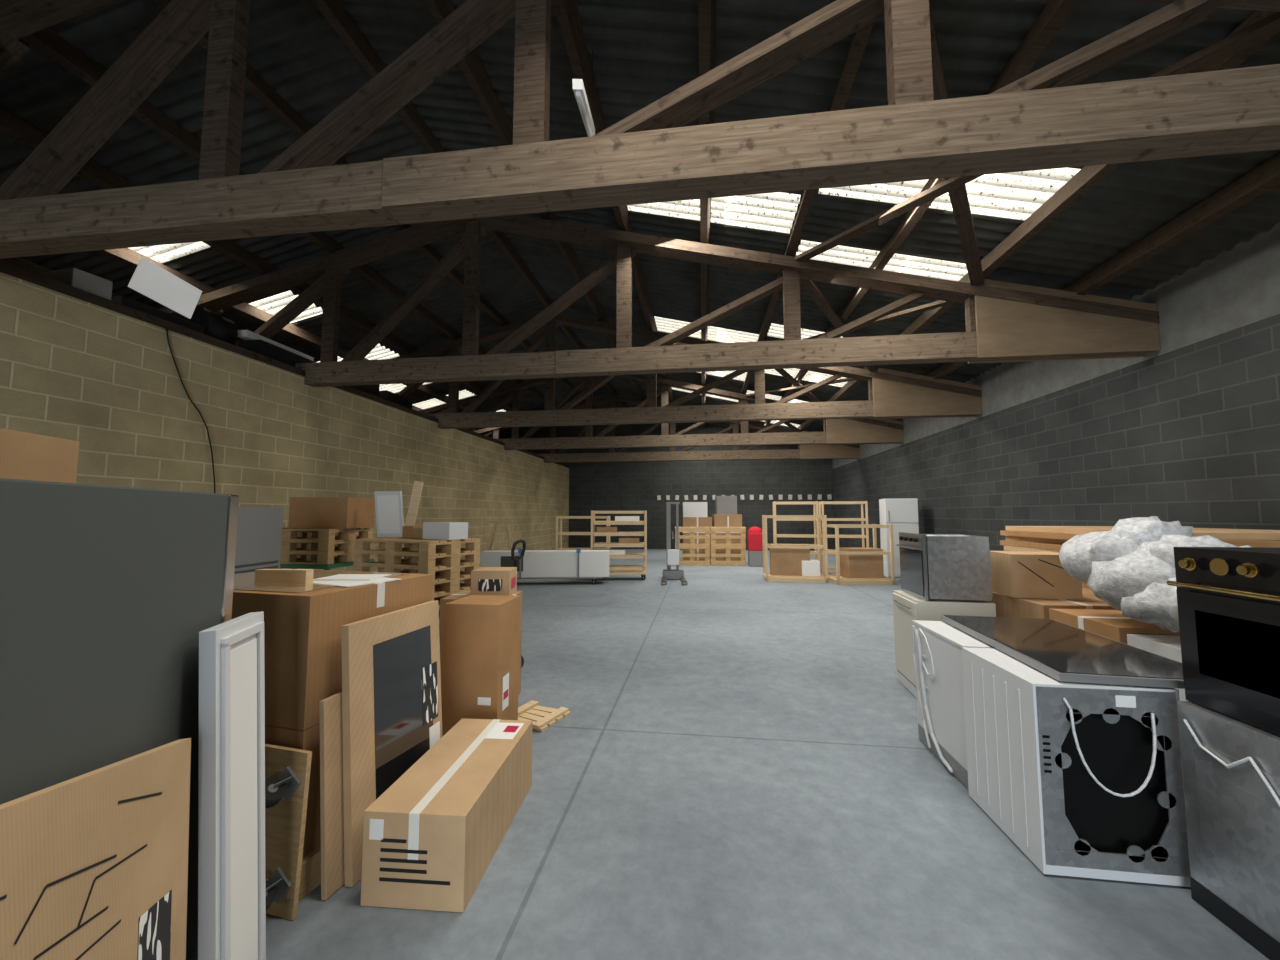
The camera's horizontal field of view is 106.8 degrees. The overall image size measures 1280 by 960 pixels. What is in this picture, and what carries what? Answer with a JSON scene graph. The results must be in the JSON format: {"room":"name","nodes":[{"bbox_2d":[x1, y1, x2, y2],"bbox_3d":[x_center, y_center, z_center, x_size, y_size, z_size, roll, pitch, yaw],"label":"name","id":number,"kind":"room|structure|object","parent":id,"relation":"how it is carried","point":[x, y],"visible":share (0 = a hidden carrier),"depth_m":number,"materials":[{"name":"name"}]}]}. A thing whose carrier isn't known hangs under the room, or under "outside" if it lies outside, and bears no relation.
{"room":"warehouse","nodes":[
{"label":"warehouse","id":0,"kind":"room"},
{"bbox_2d":[128,257,201,318],"bbox_3d":[-5.860,-2.366,5.891,0.171,0.558,0.693,-1,-4,7],"label":"board","id":1,"kind":"object","parent":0,"point":[148,279],"depth_m":5.86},
{"bbox_2d":[180,307,237,344],"bbox_3d":[-6.010,-2.076,6.659,0.500,0.516,0.530,-1,-4,7],"label":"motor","id":2,"kind":"object","parent":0,"point":[219,327],"depth_m":6.50,"materials":[{"name":"black metal"}]},
{"bbox_2d":[0,272,568,571],"bbox_3d":[-5.385,0.283,8.028,0.200,3.788,29.386,-1,-4,7],"label":"wall","id":3,"kind":"structure","parent":0,"point":[107,381],"depth_m":6.33,"materials":[{"name":"beige concrete"}]},
{"bbox_2d":[165,327,215,492],"bbox_3d":[-5.541,-0.626,5.881,0.021,2.310,0.716,-1,-4,9],"label":"cable","id":4,"kind":"object","parent":3,"relation":"attached to","point":[165,327],"visible":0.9,"depth_m":5.91,"materials":[{"name":"black plastic"}]},
{"bbox_2d":[0,260,569,467],"bbox_3d":[-5.385,-1.656,8.167,0.229,0.100,29.386,-1,-4,7],"label":"plate","id":5,"kind":"object","parent":3,"relation":"on","point":[6,268],"depth_m":5.71,"materials":[{"name":"brown wood"}]},
{"bbox_2d":[509,422,834,550],"bbox_3d":[-0.638,-0.115,22.433,19.205,6.648,0.286,-1,-4,7],"label":"wall","id":6,"kind":"structure","parent":0,"point":[593,486],"depth_m":21.91,"materials":[{"name":"grey concrete"}]},
{"bbox_2d":[657,494,831,499],"bbox_3d":[5.250,0.779,21.418,9.002,0.236,0.050,-1,-4,7],"label":"hooks","id":7,"kind":"object","parent":6,"relation":"attached to","point":[819,495],"visible":0.84,"depth_m":21.42,"materials":[{"name":"grey"}]},
{"bbox_2d":[266,549,1269,959],"bbox_3d":[-2.585,2.288,7.514,19.748,0.286,30.530,-1,-4,7],"label":"floor","id":8,"kind":"structure","parent":0,"point":[739,767],"depth_m":2.42,"materials":[{"name":"concrete"}]},
{"bbox_2d":[0,738,190,959],"bbox_3d":[-1.200,1.111,0.964,0.069,1.118,0.820,1,-4,-15],"label":"carton","id":9,"kind":"object","parent":8,"relation":"on","point":[94,864],"visible":1,"depth_m":1.08,"materials":[{"name":"cardboard"}]},
{"bbox_2d":[0,478,238,959],"bbox_3d":[-1.635,0.852,1.185,0.600,1.670,0.942,1,-4,-15],"label":"panel","id":10,"kind":"object","parent":8,"relation":"on","point":[107,593],"visible":0.51,"depth_m":1.16,"materials":[{"name":"grey"}]},
{"bbox_2d":[0,428,78,482],"bbox_3d":[-1.885,-0.061,1.284,0.300,0.162,0.403,1,-4,-15],"label":"parcel","id":11,"kind":"object","parent":10,"relation":"on","point":[23,455],"visible":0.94,"depth_m":1.39,"materials":[{"name":"cardboard"}]},
{"bbox_2d":[198,611,265,959],"bbox_3d":[-1.335,1.093,1.573,0.120,1.240,0.300,1,-4,-15],"label":"door","id":12,"kind":"structure","parent":8,"relation":"on","point":[231,743],"depth_m":1.52,"materials":[{"name":"white wood"}]},
{"bbox_2d":[234,507,282,573],"bbox_3d":[-3.664,1.072,4.197,0.412,1.660,0.754,0,-4,-1],"label":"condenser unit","id":13,"kind":"object","parent":8,"relation":"on","point":[259,529],"visible":0.07,"depth_m":4.33,"materials":[{"name":"grey metal"}]},
{"bbox_2d":[265,744,311,919],"bbox_3d":[-1.592,1.429,1.917,0.440,0.620,0.177,-1,-4,15],"label":"board","id":14,"kind":"object","parent":8,"relation":"on","point":[287,770],"visible":0.31,"depth_m":1.93,"materials":[{"name":"brown wood"}]},
{"bbox_2d":[298,845,320,901],"bbox_3d":[-1.889,1.713,2.512,1.200,0.144,0.800,-1,-4,15],"label":"wooden pallet","id":15,"kind":"object","parent":8,"relation":"on","point":[310,879],"visible":0.02,"depth_m":2.02,"materials":[{"name":"brown wood"}]},
{"bbox_2d":[232,570,432,858],"bbox_3d":[-1.889,1.091,2.557,1.154,1.100,0.790,-1,-4,15],"label":"box","id":16,"kind":"object","parent":15,"relation":"on","point":[303,648],"visible":0.33,"depth_m":2.10,"materials":[{"name":"cardboard"}]},
{"bbox_2d":[233,569,406,592],"bbox_3d":[-1.873,0.501,2.595,1.133,0.080,0.700,-1,-4,15],"label":"papers","id":17,"kind":"object","parent":16,"relation":"on","point":[275,580],"visible":0.93,"depth_m":2.35,"materials":[{"name":"white paper"}]},
{"bbox_2d":[280,558,373,571],"bbox_3d":[-4.382,1.565,6.279,1.240,0.980,0.840,-1,-4,7],"label":"trolley","id":18,"kind":"object","parent":8,"relation":"on","point":[336,564],"visible":0.17,"depth_m":5.88,"materials":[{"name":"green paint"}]},
{"bbox_2d":[280,527,372,564],"bbox_3d":[-4.382,0.858,6.330,1.200,0.433,0.800,-1,-4,7],"label":"pallet stack","id":19,"kind":"object","parent":18,"relation":"on","point":[318,546],"visible":0.69,"depth_m":5.99,"materials":[{"name":"brown wood"}]},
{"bbox_2d":[288,497,373,528],"bbox_3d":[-4.100,0.440,6.352,0.780,0.400,0.552,0,-4,3],"label":"box","id":20,"kind":"object","parent":19,"relation":"on","point":[304,512],"visible":1,"depth_m":6.09,"materials":[{"name":"cardboard"}]},
{"bbox_2d":[319,691,344,900],"bbox_3d":[-1.274,1.366,2.297,0.080,0.799,0.600,-1,-4,12],"label":"carton","id":21,"kind":"object","parent":8,"relation":"on","point":[330,708],"visible":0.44,"depth_m":2.04,"materials":[{"name":"cardboard"}]},
{"bbox_2d":[341,600,441,886],"bbox_3d":[-1.220,1.224,2.402,0.116,1.100,0.640,-1,-4,12],"label":"carton","id":22,"kind":"object","parent":8,"relation":"on","point":[392,707],"visible":0.75,"depth_m":2.29,"materials":[{"name":"cardboard"}]},
{"bbox_2d":[353,537,479,619],"bbox_3d":[-2.706,1.367,5.769,1.200,1.300,0.800,-2,-4,23],"label":"pallet stack","id":23,"kind":"object","parent":8,"relation":"on","point":[439,558],"visible":0.35,"depth_m":5.55,"materials":[{"name":"brown wood"}]},
{"bbox_2d":[374,491,403,536],"bbox_3d":[-3.267,0.447,6.201,0.400,0.598,0.113,-1,-4,13],"label":"panel","id":24,"kind":"object","parent":23,"relation":"on","point":[388,504],"visible":0.91,"depth_m":6.18,"materials":[{"name":"white"}]},
{"bbox_2d":[405,481,423,525],"bbox_3d":[-2.935,0.374,6.155,0.233,0.728,0.030,0,-4,-3],"label":"plank","id":25,"kind":"object","parent":23,"relation":"on","point":[417,487],"visible":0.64,"depth_m":6.15,"materials":[{"name":"brown wood"}]},
{"bbox_2d":[402,522,467,539],"bbox_3d":[-2.555,0.617,5.819,0.908,0.200,0.311,-2,-5,25],"label":"box","id":26,"kind":"object","parent":23,"relation":"on","point":[429,530],"visible":1,"depth_m":5.62,"materials":[{"name":"white cardboard"}]},
{"bbox_2d":[360,718,532,912],"bbox_3d":[-0.892,1.587,2.389,0.435,0.373,0.903,0,-4,4],"label":"box","id":27,"kind":"object","parent":8,"relation":"on","point":[430,839],"visible":1,"depth_m":2.02,"materials":[{"name":"cardboard"}]},
{"bbox_2d":[439,590,521,704],"bbox_3d":[-1.360,1.445,4.099,0.563,0.902,0.452,0,-4,1],"label":"carton","id":28,"kind":"object","parent":8,"relation":"on","point":[463,593],"visible":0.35,"depth_m":3.91,"materials":[{"name":"cardboard"}]},
{"bbox_2d":[471,567,516,595],"bbox_3d":[-1.260,0.882,4.126,0.322,0.220,0.282,0,-4,-3],"label":"box","id":29,"kind":"object","parent":28,"relation":"on","point":[484,580],"visible":0.96,"depth_m":3.99,"materials":[{"name":"cardboard"}]},
{"bbox_2d":[442,595,519,736],"bbox_3d":[-1.091,1.338,3.303,0.383,1.000,0.362,-1,-4,7],"label":"box","id":30,"kind":"object","parent":8,"relation":"on","point":[481,670],"visible":0.87,"depth_m":3.15,"materials":[{"name":"cardboard"}]},
{"bbox_2d":[485,521,515,549],"bbox_3d":[-3.783,1.825,12.906,1.080,1.438,0.644,0,-4,-1],"label":"trestle","id":31,"kind":"object","parent":8,"relation":"on","point":[492,535],"visible":0.45,"depth_m":12.90,"materials":[{"name":"brown wood"}]},
{"bbox_2d":[511,539,525,667],"bbox_3d":[-1.911,1.278,4.852,1.426,1.344,0.540,0,-4,5],"label":"truck","id":32,"kind":"object","parent":8,"relation":"on","point":[516,560],"visible":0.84,"depth_m":4.81,"materials":[{"name":"grey metal"}]},
{"bbox_2d":[518,700,569,731],"bbox_3d":[-0.818,1.849,3.740,0.404,0.046,0.367,-2,-5,27],"label":"wooden pallet","id":33,"kind":"object","parent":8,"relation":"on","point":[542,717],"visible":0.74,"depth_m":3.73,"materials":[{"name":"brown wood"}]},
{"bbox_2d":[480,548,608,583],"bbox_3d":[-2.162,1.973,10.981,2.900,0.819,0.565,0,-4,-4],"label":"trolley","id":34,"kind":"object","parent":8,"relation":"on","point":[578,563],"visible":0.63,"depth_m":10.82,"materials":[{"name":"white metal"}]},
{"bbox_2d":[555,516,609,564],"bbox_3d":[-1.644,1.823,13.838,1.500,1.550,0.700,0,-4,1],"label":"crate","id":35,"kind":"object","parent":8,"relation":"on","point":[560,533],"visible":0.48,"depth_m":13.59,"materials":[{"name":"brown wood"}]},
{"bbox_2d":[591,511,646,579],"bbox_3d":[-0.517,1.603,11.834,1.360,1.679,0.620,0,-4,-1],"label":"trolley","id":36,"kind":"object","parent":8,"relation":"on","point":[619,520],"visible":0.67,"depth_m":11.61,"materials":[{"name":"brown wood"}]},
{"bbox_2d":[662,502,686,584],"bbox_3d":[0.810,1.480,11.555,0.580,1.905,1.555,0,-4,2],"label":"jack","id":37,"kind":"object","parent":8,"relation":"on","point":[672,554],"visible":1,"depth_m":11.74,"materials":[{"name":"grey metal"}]},
{"bbox_2d":[675,527,745,564],"bbox_3d":[2.210,2.080,14.980,2.200,1.208,0.269,0,-4,1],"label":"pallets","id":38,"kind":"object","parent":8,"relation":"on","point":[692,545],"visible":0.96,"depth_m":14.91,"materials":[{"name":"brown wood"}]},
{"bbox_2d":[682,496,741,560],"bbox_3d":[2.412,1.647,15.942,1.970,2.202,0.721,0,-4,3],"label":"goods","id":39,"kind":"object","parent":38,"relation":"on","point":[694,513],"visible":0.62,"depth_m":15.62,"materials":[{"name":"cardboard"}]},
{"bbox_2d":[747,527,762,565],"bbox_3d":[3.603,2.063,14.838,0.468,1.215,0.440,-1,-4,7],"label":"gas cylinder","id":40,"kind":"object","parent":8,"relation":"on","point":[754,535],"visible":0.91,"depth_m":14.63,"materials":[{"name":"red metal"}]},
{"bbox_2d":[762,515,827,582],"bbox_3d":[3.769,1.652,11.671,1.420,1.580,0.800,-1,-4,10],"label":"crate","id":41,"kind":"object","parent":8,"relation":"on","point":[788,562],"visible":1,"depth_m":11.42,"materials":[{"name":"brown wood"}]},
{"bbox_2d":[773,501,868,573],"bbox_3d":[4.900,1.562,12.995,2.390,1.950,0.500,-1,-4,11],"label":"crate","id":42,"kind":"object","parent":8,"relation":"on","point":[862,519],"visible":0.61,"depth_m":12.86,"materials":[{"name":"brown wood"}]},
{"bbox_2d":[822,524,894,584],"bbox_3d":[5.151,1.734,11.281,1.300,1.360,0.850,0,-4,0],"label":"crate","id":43,"kind":"object","parent":8,"relation":"on","point":[854,565],"visible":0.89,"depth_m":11.02,"materials":[{"name":"brown wood"}]},
{"bbox_2d":[879,498,918,577],"bbox_3d":[6.725,1.489,12.332,0.750,2.000,0.746,-1,-4,15],"label":"fridge","id":44,"kind":"object","parent":8,"relation":"on","point":[902,513],"visible":0.59,"depth_m":12.06,"materials":[{"name":"white metal"}]},
{"bbox_2d":[893,590,995,696],"bbox_3d":[2.718,1.485,4.309,0.647,0.850,0.600,-1,-4,10],"label":"base cabinet","id":45,"kind":"object","parent":8,"relation":"on","point":[907,607],"visible":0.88,"depth_m":4.21,"materials":[{"name":"beige"}]},
{"bbox_2d":[896,532,992,600],"bbox_3d":[2.747,0.774,4.355,0.613,0.565,0.601,-1,-4,7],"label":"oven","id":46,"kind":"object","parent":45,"relation":"on","point":[932,566],"visible":1,"depth_m":4.09,"materials":[{"name":"silver metal"}]},
{"bbox_2d":[912,620,993,788],"bbox_3d":[2.231,1.408,3.063,0.639,0.825,0.690,-1,-4,7],"label":"washer","id":47,"kind":"object","parent":8,"relation":"on","point":[937,645],"visible":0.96,"depth_m":3.06,"materials":[{"name":"white"}]},
{"bbox_2d":[940,615,1184,688],"bbox_3d":[2.390,0.943,2.742,0.700,0.038,1.300,-1,-4,11],"label":"tv","id":48,"kind":"object","parent":47,"relation":"on","point":[1064,652],"visible":0.8,"depth_m":2.52,"materials":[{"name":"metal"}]},
{"bbox_2d":[989,591,1115,618],"bbox_3d":[3.460,1.434,3.951,0.662,0.902,0.703,0,-4,4],"label":"carton","id":49,"kind":"object","parent":8,"relation":"on","point":[1006,606],"visible":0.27,"depth_m":3.83,"materials":[{"name":"cardboard"}]},
{"bbox_2d":[990,551,1082,599],"bbox_3d":[3.397,0.813,4.124,0.500,0.360,0.402,-1,-4,11],"label":"carton","id":50,"kind":"object","parent":49,"relation":"on","point":[1014,574],"visible":0.73,"depth_m":3.95,"materials":[{"name":"cardboard"}]},
{"bbox_2d":[962,647,1190,886],"bbox_3d":[2.111,1.353,2.369,0.589,0.820,0.652,-1,-4,7],"label":"washing machine","id":51,"kind":"object","parent":8,"relation":"on","point":[1085,779],"visible":0.99,"depth_m":2.15,"materials":[{"name":"white metal"}]},
{"bbox_2d":[1049,608,1179,644],"bbox_3d":[3.390,1.394,3.255,0.624,0.882,0.620,-1,-4,7],"label":"carton","id":52,"kind":"object","parent":8,"relation":"on","point":[1111,624],"visible":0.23,"depth_m":3.22,"materials":[{"name":"cardboard"}]},
{"bbox_2d":[1000,526,1279,598],"bbox_3d":[5.254,1.225,4.838,1.762,1.450,2.539,-1,-4,7],"label":"cardboard sheets","id":53,"kind":"object","parent":8,"relation":"on","point":[1017,538],"visible":0.09,"depth_m":5.09,"materials":[{"name":"brown cardboard"}]},
{"bbox_2d":[1127,634,1187,700],"bbox_3d":[3.302,1.362,2.586,0.600,0.850,0.652,-1,-4,7],"label":"washer","id":54,"kind":"object","parent":8,"relation":"on","point":[1168,646],"visible":0.06,"depth_m":2.80,"materials":[{"name":"white"}]},
{"bbox_2d":[1059,516,1251,632],"bbox_3d":[3.409,0.578,3.021,0.956,0.697,1.342,-1,-4,7],"label":"heap","id":55,"kind":"object","parent":54,"relation":"on","point":[1128,566],"visible":0.58,"depth_m":2.97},
{"bbox_2d":[1177,701,1279,959],"bbox_3d":[2.553,1.321,1.677,0.618,0.800,0.600,-1,-4,7],"label":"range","id":56,"kind":"object","parent":8,"relation":"on","point":[1231,766],"visible":1,"depth_m":1.82,"materials":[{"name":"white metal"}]},
{"bbox_2d":[1166,547,1279,735],"bbox_3d":[2.532,0.593,1.732,0.640,0.650,0.595,-1,-4,7],"label":"oven","id":57,"kind":"object","parent":56,"relation":"on","point":[1228,598],"visible":1,"depth_m":1.84,"materials":[{"name":"black metal"}]},
{"bbox_2d":[832,222,1279,550],"bbox_3d":[6.794,-0.192,6.457,0.315,4.510,29.386,-1,-4,7],"label":"wall","id":58,"kind":"structure","parent":0,"point":[1187,431],"depth_m":6.41,"materials":[{"name":"concrete"}]},
{"bbox_2d":[0,0,1279,258],"bbox_3d":[-3.143,-3.145,3.644,18.693,2.679,0.372,-1,-4,7],"label":"roof truss","id":59,"kind":"object","parent":58,"relation":"attached to","point":[1038,120],"visible":1,"depth_m":3.14,"materials":[{"name":"brown wood"}]},
{"bbox_2d":[572,50,594,136],"bbox_3d":[-0.390,-3.010,3.459,0.060,1.399,1.109,0,-4,-1],"label":"tube light","id":60,"kind":"object","parent":59,"relation":"hanging from","point":[578,86],"visible":0.89,"depth_m":3.21,"materials":[{"name":"white plastic"}]},
{"bbox_2d":[0,0,1279,438],"bbox_3d":[-2.619,-3.353,7.936,19.677,2.377,30.267,-1,-4,7],"label":"roof","id":61,"kind":"object","parent":59,"relation":"attached to","point":[644,51],"visible":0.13,"depth_m":5.52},
{"bbox_2d":[0,0,1279,445],"bbox_3d":[-2.551,-3.357,8.018,17.023,2.206,29.559,-1,-4,7],"label":"purlins","id":62,"kind":"structure","parent":59,"relation":"attached to","point":[1259,27],"depth_m":5.31,"materials":[{"name":"brown wood"}]},
{"bbox_2d":[159,215,1159,386],"bbox_3d":[-2.640,-2.870,7.463,18.693,2.679,0.372,-1,-4,7],"label":"roof truss","id":63,"kind":"object","parent":58,"relation":"attached to","point":[1006,321],"visible":0.73,"depth_m":6.91,"materials":[{"name":"brown wood"}]},
{"bbox_2d":[418,374,903,449],"bbox_3d":[-1.634,-2.321,15.103,18.693,2.679,0.372,-1,-4,7],"label":"roof truss","id":64,"kind":"object","parent":58,"relation":"attached to","point":[856,430],"visible":0.5,"depth_m":14.57,"materials":[{"name":"brown wood"}]},
{"bbox_2d":[474,394,859,462],"bbox_3d":[-1.131,-2.046,18.922,18.693,2.679,0.372,-1,-4,7],"label":"roof truss","id":65,"kind":"object","parent":58,"relation":"attached to","point":[804,451],"visible":0.45,"depth_m":18.35,"materials":[{"name":"brown wood"}]},
{"bbox_2d":[392,314,981,428],"bbox_3d":[-2.137,-2.596,11.283,18.693,2.679,0.372,-1,-4,7],"label":"roof truss","id":66,"kind":"object","parent":58,"relation":"attached to","point":[892,394],"visible":0.5,"depth_m":10.68,"materials":[{"name":"brown wood"}]},
{"bbox_3d":[-8.660,-1.547,8.591,6.321,0.257,29.386,-1,-4,7],"label":"floor","id":67,"kind":"structure","parent":0,"visible":0},
{"bbox_2d":[50,268,112,299],"bbox_3d":[-6.038,-2.067,5.141,0.340,0.280,0.320,-1,-4,12],"label":"case","id":68,"kind":"object","parent":67,"relation":"on","point":[74,277],"visible":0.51,"depth_m":5.04,"materials":[{"name":"grey"}]},
{"bbox_2d":[111,296,203,333],"bbox_3d":[-6.044,-1.965,5.852,0.500,0.180,0.900,-1,-4,7],"label":"beam","id":69,"kind":"object","parent":67,"relation":"on","point":[123,300],"visible":0.27,"depth_m":5.72,"materials":[{"name":"brown wood"}]},
{"bbox_2d":[238,330,313,366],"bbox_3d":[-5.725,-1.947,7.518,0.360,0.382,1.250,0,-4,5],"label":"fluorescent light fixture","id":70,"kind":"object","parent":67,"relation":"on","point":[251,341],"visible":0.61,"depth_m":7.21,"materials":[{"name":"grey metal"}]},
{"bbox_2d":[349,384,412,408],"bbox_3d":[-5.855,-1.829,9.978,0.800,0.500,2.350,-1,-4,7],"label":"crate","id":71,"kind":"object","parent":67,"relation":"on","point":[371,389],"visible":0.14,"depth_m":10.21,"materials":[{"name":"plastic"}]}
]}

